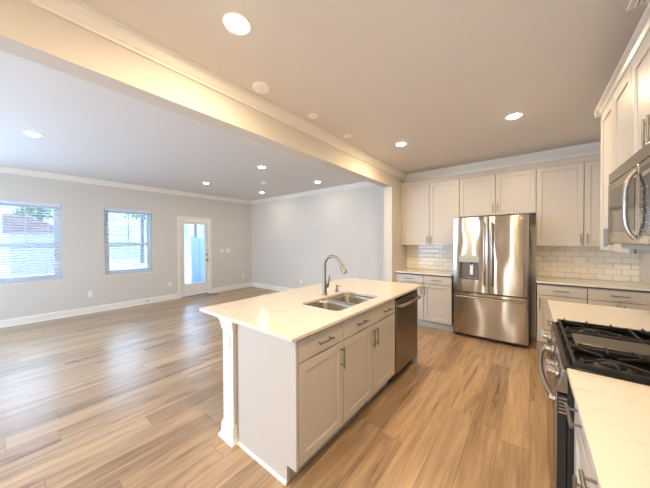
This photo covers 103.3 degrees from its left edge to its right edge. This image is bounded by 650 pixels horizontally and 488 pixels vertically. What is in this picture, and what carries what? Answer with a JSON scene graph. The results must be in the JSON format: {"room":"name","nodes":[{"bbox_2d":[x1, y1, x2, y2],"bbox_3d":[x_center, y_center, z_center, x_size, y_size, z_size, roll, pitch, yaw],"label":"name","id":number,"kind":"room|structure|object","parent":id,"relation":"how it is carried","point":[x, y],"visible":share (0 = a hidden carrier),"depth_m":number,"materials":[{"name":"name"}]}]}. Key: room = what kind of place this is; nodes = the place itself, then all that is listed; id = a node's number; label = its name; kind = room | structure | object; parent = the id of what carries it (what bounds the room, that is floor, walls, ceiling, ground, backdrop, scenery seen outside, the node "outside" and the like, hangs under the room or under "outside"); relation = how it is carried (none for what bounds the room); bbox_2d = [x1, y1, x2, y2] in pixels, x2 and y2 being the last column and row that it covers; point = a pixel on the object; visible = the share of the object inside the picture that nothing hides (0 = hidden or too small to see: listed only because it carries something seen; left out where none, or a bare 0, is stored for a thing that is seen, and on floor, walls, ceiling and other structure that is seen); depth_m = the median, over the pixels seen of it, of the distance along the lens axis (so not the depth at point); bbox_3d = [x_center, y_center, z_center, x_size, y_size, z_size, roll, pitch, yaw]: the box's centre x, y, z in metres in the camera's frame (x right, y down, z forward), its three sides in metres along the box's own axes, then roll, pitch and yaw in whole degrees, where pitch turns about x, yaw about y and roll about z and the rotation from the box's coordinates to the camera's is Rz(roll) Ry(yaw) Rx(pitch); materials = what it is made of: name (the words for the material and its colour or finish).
{"room":"kitchen","nodes":[
{"label":"kitchen","id":0,"kind":"room"},
{"bbox_2d":[0,172,251,319],"bbox_3d":[-4.926,0.043,5.243,0.160,2.743,8.290,0,1,39],"label":"wall","id":1,"kind":"structure","parent":0,"point":[82,205],"depth_m":5.42,"materials":[{"name":"grey paint"}]},
{"bbox_2d":[0,203,61,285],"bbox_3d":[-5.383,-0.027,4.635,0.142,1.460,0.880,0,1,39],"label":"window","id":2,"kind":"structure","parent":1,"relation":"in","point":[54,208],"depth_m":4.85,"materials":[{"name":"white plastic"}]},
{"bbox_2d":[0,200,60,283],"bbox_3d":[-5.352,-0.041,4.610,0.050,1.428,0.868,0,1,39],"label":"window blind","id":3,"kind":"object","parent":2,"relation":"attached to","point":[6,202],"visible":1,"depth_m":4.64,"materials":[{"name":"white plastic"}]},
{"bbox_2d":[0,293,177,327],"bbox_3d":[-5.556,1.363,4.310,0.026,0.130,5.775,0,1,39],"label":"baseboard","id":4,"kind":"structure","parent":1,"relation":"attached to","point":[80,311],"depth_m":5.14,"materials":[{"name":"white wood"}]},
{"bbox_2d":[0,166,250,203],"bbox_3d":[-4.852,-1.278,5.145,0.070,0.100,8.020,0,1,39],"label":"trim","id":5,"kind":"structure","parent":1,"relation":"attached to","point":[3,169],"depth_m":5.43,"materials":[{"name":"white"}]},
{"bbox_2d":[104,210,152,276],"bbox_3d":[-4.435,-0.045,5.824,0.142,1.460,0.882,0,1,39],"label":"window","id":6,"kind":"structure","parent":1,"relation":"in","point":[148,243],"depth_m":5.83,"materials":[{"name":"white plastic"}]},
{"bbox_2d":[104,208,151,274],"bbox_3d":[-4.404,-0.059,5.799,0.050,1.428,0.870,0,1,39],"label":"window blind","id":7,"kind":"object","parent":6,"relation":"attached to","point":[105,209],"visible":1,"depth_m":5.74,"materials":[{"name":"white plastic"}]},
{"bbox_2d":[177,216,211,298],"bbox_3d":[-3.540,0.333,6.966,0.178,2.110,0.895,0,1,39],"label":"trim","id":8,"kind":"structure","parent":1,"relation":"attached to","point":[179,218],"depth_m":6.94,"materials":[{"name":"white wood"}]},
{"bbox_2d":[181,220,208,295],"bbox_3d":[-3.492,0.364,6.922,0.127,1.988,0.729,0,1,39],"label":"door","id":9,"kind":"structure","parent":1,"relation":"in","point":[193,288],"depth_m":6.93,"materials":[{"name":"white wood"}]},
{"bbox_2d":[182,292,209,297],"bbox_3d":[-3.522,1.378,6.968,0.210,0.020,0.725,0,1,39],"label":"trim","id":10,"kind":"structure","parent":1,"relation":"attached to","point":[207,292],"depth_m":6.90,"materials":[{"name":"white wood"}]},
{"bbox_2d":[212,282,251,292],"bbox_3d":[-2.769,1.310,7.802,0.026,0.130,1.330,0,1,39],"label":"baseboard","id":11,"kind":"structure","parent":1,"relation":"attached to","point":[231,287],"depth_m":7.74,"materials":[{"name":"white wood"}]},
{"bbox_2d":[0,0,406,281],"bbox_3d":[-0.931,0.080,1.979,0.150,2.700,7.930,0,1,39],"label":"ceiling beam","id":12,"kind":"structure","parent":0,"point":[32,33],"depth_m":1.71,"materials":[{"name":"grey paint"}]},
{"bbox_2d":[24,0,406,180],"bbox_3d":[-0.886,-1.219,1.859,0.062,0.100,7.830,0,1,39],"label":"trim","id":13,"kind":"structure","parent":12,"relation":"attached to","point":[79,13],"depth_m":1.74,"materials":[{"name":"white wood"}]},
{"bbox_2d":[0,286,549,487],"bbox_3d":[-1.678,1.486,2.673,8.550,0.120,8.450,0,1,39],"label":"floor","id":14,"kind":"structure","parent":0,"point":[127,397],"depth_m":2.14,"materials":[{"name":"brown wood"}]},
{"bbox_2d":[218,318,238,447],"bbox_3d":[-0.668,0.984,1.933,0.192,0.890,0.192,0,1,39],"label":"island post","id":15,"kind":"object","parent":14,"relation":"on","point":[229,432],"visible":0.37,"depth_m":1.86,"materials":[{"name":"white wood"}]},
{"bbox_2d":[224,330,229,347],"bbox_3d":[-0.714,0.695,1.874,0.072,0.116,0.008,0,1,39],"label":"wall outlet","id":16,"kind":"object","parent":15,"relation":"attached to","point":[226,333],"visible":1,"depth_m":1.87,"materials":[{"name":"white plastic"}]},
{"bbox_2d":[237,441,286,485],"bbox_3d":[-0.426,1.422,1.682,0.500,0.018,0.013,0,1,39],"label":"trim","id":17,"kind":"structure","parent":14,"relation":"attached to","point":[276,475],"depth_m":1.66,"materials":[{"name":"white wood"}]},
{"bbox_2d":[238,324,298,483],"bbox_3d":[-0.389,0.985,1.666,0.584,0.891,0.018,0,1,39],"label":"island end panel","id":18,"kind":"object","parent":14,"relation":"on","point":[267,364],"visible":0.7,"depth_m":1.63,"materials":[{"name":"beige paint"}]},
{"bbox_2d":[289,322,344,480],"bbox_3d":[-0.222,0.982,1.837,0.618,0.892,0.453,0,1,39],"label":"base cabinet","id":19,"kind":"object","parent":14,"relation":"on","point":[320,354],"visible":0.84,"depth_m":1.65,"materials":[{"name":"grey wood"}]},
{"bbox_2d":[199,278,421,342],"bbox_3d":[0.083,0.515,2.580,1.061,0.022,2.168,0,1,39],"label":"countertop","id":20,"kind":"structure","parent":19,"relation":"on","point":[284,315],"depth_m":2.05,"materials":[{"name":"stone"}]},
{"bbox_2d":[322,255,346,295],"bbox_3d":[0.103,0.304,2.492,0.296,0.402,0.105,0,1,39],"label":"kitchen faucet","id":21,"kind":"object","parent":20,"relation":"on","point":[325,285],"visible":1,"depth_m":2.53,"materials":[{"name":"silver metal"}]},
{"bbox_2d":[322,279,327,295],"bbox_3d":[-0.004,0.425,2.549,0.058,0.160,0.058,0,1,39],"label":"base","id":22,"kind":"object","parent":21,"relation":"on","point":[324,285],"depth_m":2.53,"materials":[{"name":"silver metal"}]},
{"bbox_2d":[306,294,375,310],"bbox_3d":[0.161,0.619,2.344,0.460,0.181,0.760,0,1,39],"label":"double sink","id":23,"kind":"object","parent":20,"relation":"in","point":[343,301],"visible":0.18,"depth_m":2.43,"materials":[{"name":"silver metal"}]},
{"bbox_2d":[334,299,394,435],"bbox_3d":[0.201,0.974,2.367,0.618,0.892,0.900,0,1,39],"label":"base cabinet","id":24,"kind":"object","parent":14,"relation":"on","point":[368,340],"visible":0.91,"depth_m":2.13,"materials":[{"name":"grey wood"}]},
{"bbox_2d":[388,289,420,382],"bbox_3d":[0.694,0.966,2.948,0.653,0.880,0.604,0,1,39],"label":"dishwasher","id":25,"kind":"object","parent":14,"relation":"on","point":[406,304],"visible":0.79,"depth_m":2.73,"materials":[{"name":"silver metal"}]},
{"bbox_2d":[396,272,424,325],"bbox_3d":[1.611,0.942,4.625,0.477,0.892,0.612,0,1,39],"label":"base cabinet","id":26,"kind":"object","parent":14,"relation":"on","point":[409,278],"visible":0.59,"depth_m":4.33,"materials":[{"name":"grey wood"}]},
{"bbox_2d":[394,268,452,275],"bbox_3d":[1.775,0.485,4.498,0.939,0.022,0.604,0,1,39],"label":"countertop","id":27,"kind":"structure","parent":26,"relation":"on","point":[406,270],"depth_m":4.43,"materials":[{"name":"stone"}]},
{"bbox_2d":[410,289,417,362],"bbox_3d":[0.862,0.961,3.222,0.597,0.891,0.023,0,1,39],"label":"island end panel","id":28,"kind":"object","parent":14,"relation":"on","point":[414,359],"visible":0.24,"depth_m":3.03,"materials":[{"name":"beige paint"}]},
{"bbox_2d":[424,274,454,331],"bbox_3d":[1.968,0.943,4.341,0.430,0.892,0.612,0,1,39],"label":"base cabinet","id":29,"kind":"object","parent":14,"relation":"on","point":[438,290],"visible":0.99,"depth_m":4.13,"materials":[{"name":"grey wood"}]},
{"bbox_2d":[453,214,528,347],"bbox_3d":[2.486,0.495,3.864,0.904,1.792,0.671,0,1,39],"label":"refrigerator","id":30,"kind":"object","parent":14,"relation":"on","point":[491,253],"visible":1,"depth_m":3.62,"materials":[{"name":"grey metal"}]},
{"bbox_2d":[536,283,586,348],"bbox_3d":[3.115,0.947,3.425,0.464,0.892,0.612,0,1,39],"label":"base cabinet","id":31,"kind":"object","parent":14,"relation":"on","point":[545,292],"visible":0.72,"depth_m":3.29,"materials":[{"name":"grey wood"}]},
{"bbox_2d":[564,400,591,487],"bbox_3d":[1.120,0.987,0.744,0.618,0.892,0.374,0,1,39],"label":"base cabinet","id":32,"kind":"object","parent":14,"relation":"on","point":[582,460],"visible":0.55,"depth_m":0.92,"materials":[{"name":"grey wood"}]},
{"bbox_2d":[578,465,598,487],"bbox_3d":[0.900,0.991,0.468,0.618,0.892,0.328,0,1,39],"label":"base cabinet","id":33,"kind":"object","parent":14,"relation":"on","point":[583,479],"visible":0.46,"depth_m":0.69,"materials":[{"name":"grey wood"}]},
{"bbox_2d":[538,318,649,487],"bbox_3d":[1.470,0.951,1.210,0.726,0.951,0.764,0,1,39],"label":"gas range","id":34,"kind":"object","parent":14,"relation":"on","point":[619,353],"visible":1,"depth_m":1.17,"materials":[{"name":"black"}]},
{"bbox_2d":[566,378,574,487],"bbox_3d":[1.503,0.946,1.183,0.631,0.840,0.756,0,1,39],"label":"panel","id":35,"kind":"object","parent":34,"relation":"in","point":[569,395],"depth_m":1.08,"materials":[{"name":"black"}]},
{"bbox_2d":[552,321,649,385],"bbox_3d":[1.497,0.513,1.181,0.650,0.023,0.764,0,1,39],"label":"cooktop","id":36,"kind":"object","parent":34,"relation":"in","point":[569,355],"depth_m":1.21,"materials":[{"name":"black metal"}]},
{"bbox_2d":[587,287,649,310],"bbox_3d":[3.499,0.949,3.119,0.516,0.892,0.612,0,1,39],"label":"base cabinet","id":37,"kind":"object","parent":14,"relation":"on","point":[621,298],"visible":0.34,"depth_m":2.91,"materials":[{"name":"grey wood"}]},
{"bbox_2d":[536,276,649,290],"bbox_3d":[3.321,0.491,3.265,0.997,0.022,0.604,0,1,39],"label":"countertop","id":38,"kind":"structure","parent":37,"relation":"on","point":[539,279],"depth_m":3.15,"materials":[{"name":"stone"}]},
{"bbox_3d":[1.966,0.971,1.804,0.617,0.892,0.760,0,1,39],"label":"base cabinet","id":39,"kind":"object","parent":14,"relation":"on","visible":0},
{"bbox_2d":[548,300,649,330],"bbox_3d":[1.988,0.514,1.784,0.643,0.022,0.774,0,1,39],"label":"countertop","id":40,"kind":"structure","parent":39,"relation":"on","point":[636,319],"depth_m":1.83,"materials":[{"name":"stone"}]},
{"bbox_3d":[0.108,1.006,-0.525,0.617,0.892,0.688,0,1,39],"label":"base cabinet","id":41,"kind":"object","parent":14,"relation":"on","visible":0},
{"bbox_2d":[567,368,649,487],"bbox_3d":[0.586,0.541,0.027,0.643,0.022,2.161,0,1,39],"label":"countertop","id":42,"kind":"structure","parent":41,"relation":"on","point":[614,414],"depth_m":0.73,"materials":[{"name":"stone"}]},
{"bbox_2d":[251,185,383,288],"bbox_3d":[-0.369,0.002,6.814,5.003,2.743,0.150,0,1,39],"label":"wall","id":43,"kind":"structure","parent":0,"point":[292,238],"depth_m":6.55,"materials":[{"name":"grey paint"}]},
{"bbox_2d":[252,282,291,290],"bbox_3d":[-0.417,1.309,6.759,5.003,0.130,0.026,0,1,39],"label":"baseboard","id":44,"kind":"structure","parent":43,"relation":"attached to","point":[270,287],"depth_m":7.74,"materials":[{"name":"white wood"}]},
{"bbox_2d":[251,181,374,203],"bbox_3d":[-0.445,-1.318,6.713,5.003,0.100,0.070,0,1,39],"label":"trim","id":45,"kind":"structure","parent":43,"relation":"attached to","point":[360,184],"depth_m":6.51,"materials":[{"name":"white"}]},
{"bbox_2d":[0,0,647,200],"bbox_3d":[-1.693,-1.355,2.642,8.550,0.163,8.450,0,1,39],"label":"ceiling","id":46,"kind":"structure","parent":0,"point":[441,78],"depth_m":2.14,"materials":[{"name":"white paint"}]},
{"bbox_2d":[23,131,42,136],"bbox_3d":[-3.476,-1.303,3.068,0.158,0.019,0.158,0,1,39],"label":"recessed light","id":47,"kind":"object","parent":46,"relation":"in","point":[25,132],"visible":1,"depth_m":3.04,"materials":[{"name":"white"}]},
{"bbox_2d":[27,132,39,136],"bbox_3d":[-3.476,-1.302,3.068,0.102,0.018,0.102,0,1,39],"label":"diffuser","id":48,"kind":"object","parent":47,"relation":"attached to","point":[28,133],"depth_m":3.04,"materials":[{"name":"white"}]},
{"bbox_2d":[222,12,250,34],"bbox_3d":[-0.507,-1.257,1.481,0.158,0.019,0.158,0,1,39],"label":"recessed light","id":49,"kind":"object","parent":46,"relation":"in","point":[236,23],"visible":1,"depth_m":1.47,"materials":[{"name":"white plastic"}]},
{"bbox_2d":[228,17,245,32],"bbox_3d":[-0.507,-1.257,1.481,0.102,0.018,0.102,0,1,39],"label":"diffuser","id":50,"kind":"object","parent":49,"relation":"attached to","point":[235,24],"depth_m":1.47,"materials":[{"name":"white"}]},
{"bbox_2d":[253,82,269,93],"bbox_3d":[-0.516,-1.259,2.084,0.136,0.029,0.135,0,1,39],"label":"smoke detector","id":51,"kind":"object","parent":46,"relation":"attached to","point":[259,87],"visible":1,"depth_m":2.06,"materials":[{"name":"white plastic"}]},
{"bbox_2d":[308,113,318,118],"bbox_3d":[-0.120,-1.274,2.574,0.110,0.015,0.109,0,1,39],"label":"cover plate","id":52,"kind":"object","parent":46,"relation":"attached to","point":[311,115],"visible":1,"depth_m":2.56,"materials":[{"name":"white plastic"}]},
{"bbox_2d":[343,134,352,137],"bbox_3d":[0.274,-1.281,3.068,0.110,0.015,0.109,0,1,39],"label":"cover plate","id":53,"kind":"object","parent":46,"relation":"attached to","point":[345,135],"visible":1,"depth_m":3.05,"materials":[{"name":"white plastic"}]},
{"bbox_2d":[395,142,406,145],"bbox_3d":[0.984,-1.286,3.331,0.158,0.019,0.158,0,1,39],"label":"recessed light","id":54,"kind":"object","parent":46,"relation":"in","point":[397,143],"visible":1,"depth_m":3.30,"materials":[{"name":"white"}]},
{"bbox_2d":[505,112,523,119],"bbox_3d":[1.907,-1.282,2.596,0.158,0.019,0.158,0,1,39],"label":"recessed light","id":55,"kind":"object","parent":46,"relation":"in","point":[516,115],"visible":1,"depth_m":2.57,"materials":[{"name":"white plastic"}]},
{"bbox_2d":[508,114,519,118],"bbox_3d":[1.907,-1.282,2.596,0.102,0.018,0.102,0,1,39],"label":"diffuser","id":56,"kind":"object","parent":55,"relation":"attached to","point":[511,116],"depth_m":2.57,"materials":[{"name":"white plastic"}]},
{"bbox_2d":[627,0,649,10],"bbox_3d":[1.614,-1.270,1.241,0.150,0.010,0.300,0,1,39],"label":"ceiling vent","id":57,"kind":"object","parent":46,"relation":"in","point":[631,6],"visible":0.97,"depth_m":1.36,"materials":[{"name":"white"}]},
{"bbox_2d":[405,150,600,182],"bbox_3d":[2.715,-1.185,4.059,2.947,0.254,0.100,0,1,39],"label":"wall","id":58,"kind":"structure","parent":0,"point":[595,151],"depth_m":3.90,"materials":[{"name":"white paint"}]},
{"bbox_2d":[405,141,600,179],"bbox_3d":[2.664,-1.266,3.995,2.947,0.090,0.062,0,1,39],"label":"trim","id":59,"kind":"structure","parent":58,"relation":"attached to","point":[594,146],"depth_m":3.86,"materials":[{"name":"white"}]},
{"bbox_2d":[414,215,623,336],"bbox_3d":[2.768,0.036,4.253,3.097,2.700,0.240,0,1,39],"label":"wall","id":60,"kind":"structure","parent":0,"point":[532,218],"depth_m":3.84,"materials":[{"name":"grey paint"}]},
{"bbox_2d":[407,245,452,270],"bbox_3d":[1.972,0.245,4.730,0.956,0.450,0.009,0,1,39],"label":"backsplash","id":61,"kind":"structure","parent":60,"relation":"attached to","point":[433,257],"depth_m":4.74,"materials":[{"name":"tile"}]},
{"bbox_2d":[401,180,459,244],"bbox_3d":[1.879,-0.516,4.591,0.979,1.075,0.326,0,1,39],"label":"upper cabinet","id":62,"kind":"object","parent":60,"relation":"attached to","point":[429,211],"depth_m":4.47,"materials":[{"name":"beige paint"}]},
{"bbox_2d":[400,153,600,186],"bbox_3d":[2.564,-1.085,3.871,2.945,0.070,0.058,0,1,39],"label":"crown molding","id":63,"kind":"structure","parent":62,"relation":"attached to","point":[594,157],"depth_m":3.75,"materials":[{"name":"beige paint"}]},
{"bbox_2d":[460,169,535,217],"bbox_3d":[2.639,-0.743,3.980,0.964,0.615,0.326,0,1,39],"label":"upper cabinet","id":64,"kind":"object","parent":60,"relation":"attached to","point":[512,193],"visible":1,"depth_m":3.84,"materials":[{"name":"beige paint"}]},
{"bbox_2d":[536,160,600,245],"bbox_3d":[3.389,-0.510,3.386,0.945,1.075,0.326,0,1,39],"label":"upper cabinet","id":65,"kind":"object","parent":60,"relation":"attached to","point":[567,196],"visible":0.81,"depth_m":3.38,"materials":[{"name":"beige paint"}]},
{"bbox_2d":[536,246,639,281],"bbox_3d":[3.514,0.251,3.500,0.989,0.450,0.009,0,1,39],"label":"backsplash","id":66,"kind":"structure","parent":60,"relation":"attached to","point":[551,261],"depth_m":3.47,"materials":[{"name":"tile"}]},
{"bbox_2d":[573,258,584,262],"bbox_3d":[3.473,0.225,3.520,0.116,0.072,0.008,0,1,39],"label":"wall outlet","id":67,"kind":"object","parent":66,"relation":"attached to","point":[575,260],"visible":1,"depth_m":3.52,"materials":[{"name":"white plastic"}]},
{"bbox_2d":[639,254,649,285],"bbox_3d":[1.459,0.087,0.225,0.450,2.700,8.170,0,1,39],"label":"wall","id":68,"kind":"structure","parent":0,"point":[644,274],"depth_m":3.05,"materials":[{"name":"grey paint"}]},
{"bbox_2d":[594,1,649,118],"bbox_3d":[1.595,-1.048,1.042,0.361,0.070,2.523,0,1,39],"label":"crown molding","id":69,"kind":"structure","parent":68,"relation":"attached to","point":[642,31],"depth_m":1.47,"materials":[{"name":"beige paint"}]},
{"bbox_2d":[600,67,649,253],"bbox_3d":[2.106,-0.485,1.693,0.362,1.075,0.803,0,1,39],"label":"upper cabinet","id":70,"kind":"object","parent":68,"relation":"attached to","point":[616,119],"visible":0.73,"depth_m":1.75,"materials":[{"name":"beige paint"}]},
{"bbox_2d":[631,34,649,155],"bbox_3d":[1.611,-0.711,1.071,0.362,0.605,0.773,0,1,39],"label":"upper cabinet","id":71,"kind":"object","parent":68,"relation":"attached to","point":[640,68],"visible":0.7,"depth_m":1.35,"materials":[{"name":"beige paint"}]},
{"bbox_2d":[608,141,649,250],"bbox_3d":[1.575,-0.185,1.108,0.445,0.435,0.764,0,1,39],"label":"microwave","id":72,"kind":"object","parent":71,"relation":"attached to","point":[629,187],"visible":1,"depth_m":1.13,"materials":[{"name":"silver metal"}]},
{"label":"outside","id":73,"kind":"structure","parent":0,"visible":0},
{"bbox_2d":[0,256,190,282],"bbox_3d":[-16.882,1.599,16.696,32.790,0.200,55.000,0,1,39],"label":"ground","id":74,"kind":"structure","parent":73,"point":[188,267],"depth_m":16.66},
{"bbox_2d":[2,214,54,275],"bbox_3d":[-15.306,0.049,13.687,2.600,2.950,2.300,0,1,39],"label":"shed","id":75,"kind":"object","parent":74,"relation":"on","point":[46,224],"visible":0.45,"depth_m":12.66,"materials":[{"name":"brown"}]},
{"bbox_2d":[12,207,51,220],"bbox_3d":[-18.177,-3.037,16.397,2.209,9.092,2.298,0,1,39],"label":"tree","id":76,"kind":"object","parent":74,"relation":"on","point":[30,209],"visible":0.02,"depth_m":16.08,"materials":[{"name":"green plant"}]},
{"bbox_2d":[0,206,203,263],"bbox_3d":[-22.287,-1.346,20.964,1.000,5.650,55.000,0,1,39],"label":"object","id":77,"kind":"object","parent":74,"relation":"on","point":[135,237],"depth_m":24.33,"materials":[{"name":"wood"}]},
{"bbox_2d":[124,214,145,261],"bbox_3d":[-13.916,-3.332,19.481,2.242,9.576,2.246,0,1,39],"label":"tree","id":78,"kind":"object","parent":74,"relation":"on","point":[143,217],"visible":0.02,"depth_m":19.37,"materials":[{"name":"grey plant"}]},
{"bbox_2d":[194,225,196,237],"bbox_3d":[-7.948,-3.037,15.824,2.083,9.004,1.904,0,1,39],"label":"tree","id":79,"kind":"object","parent":74,"relation":"on","point":[195,226],"visible":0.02,"depth_m":15.72,"materials":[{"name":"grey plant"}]},
{"bbox_3d":[-4.145,1.469,8.448,2.590,0.109,4.000,0,1,39],"label":"patio","id":80,"kind":"object","parent":74,"relation":"on","visible":0},
{"bbox_2d":[191,236,204,282],"bbox_3d":[-4.244,0.554,9.434,0.100,1.700,1.260,0,1,39],"label":"fence panel","id":81,"kind":"object","parent":80,"relation":"on","point":[195,250],"visible":0.24,"depth_m":9.08,"materials":[{"name":"blue"}]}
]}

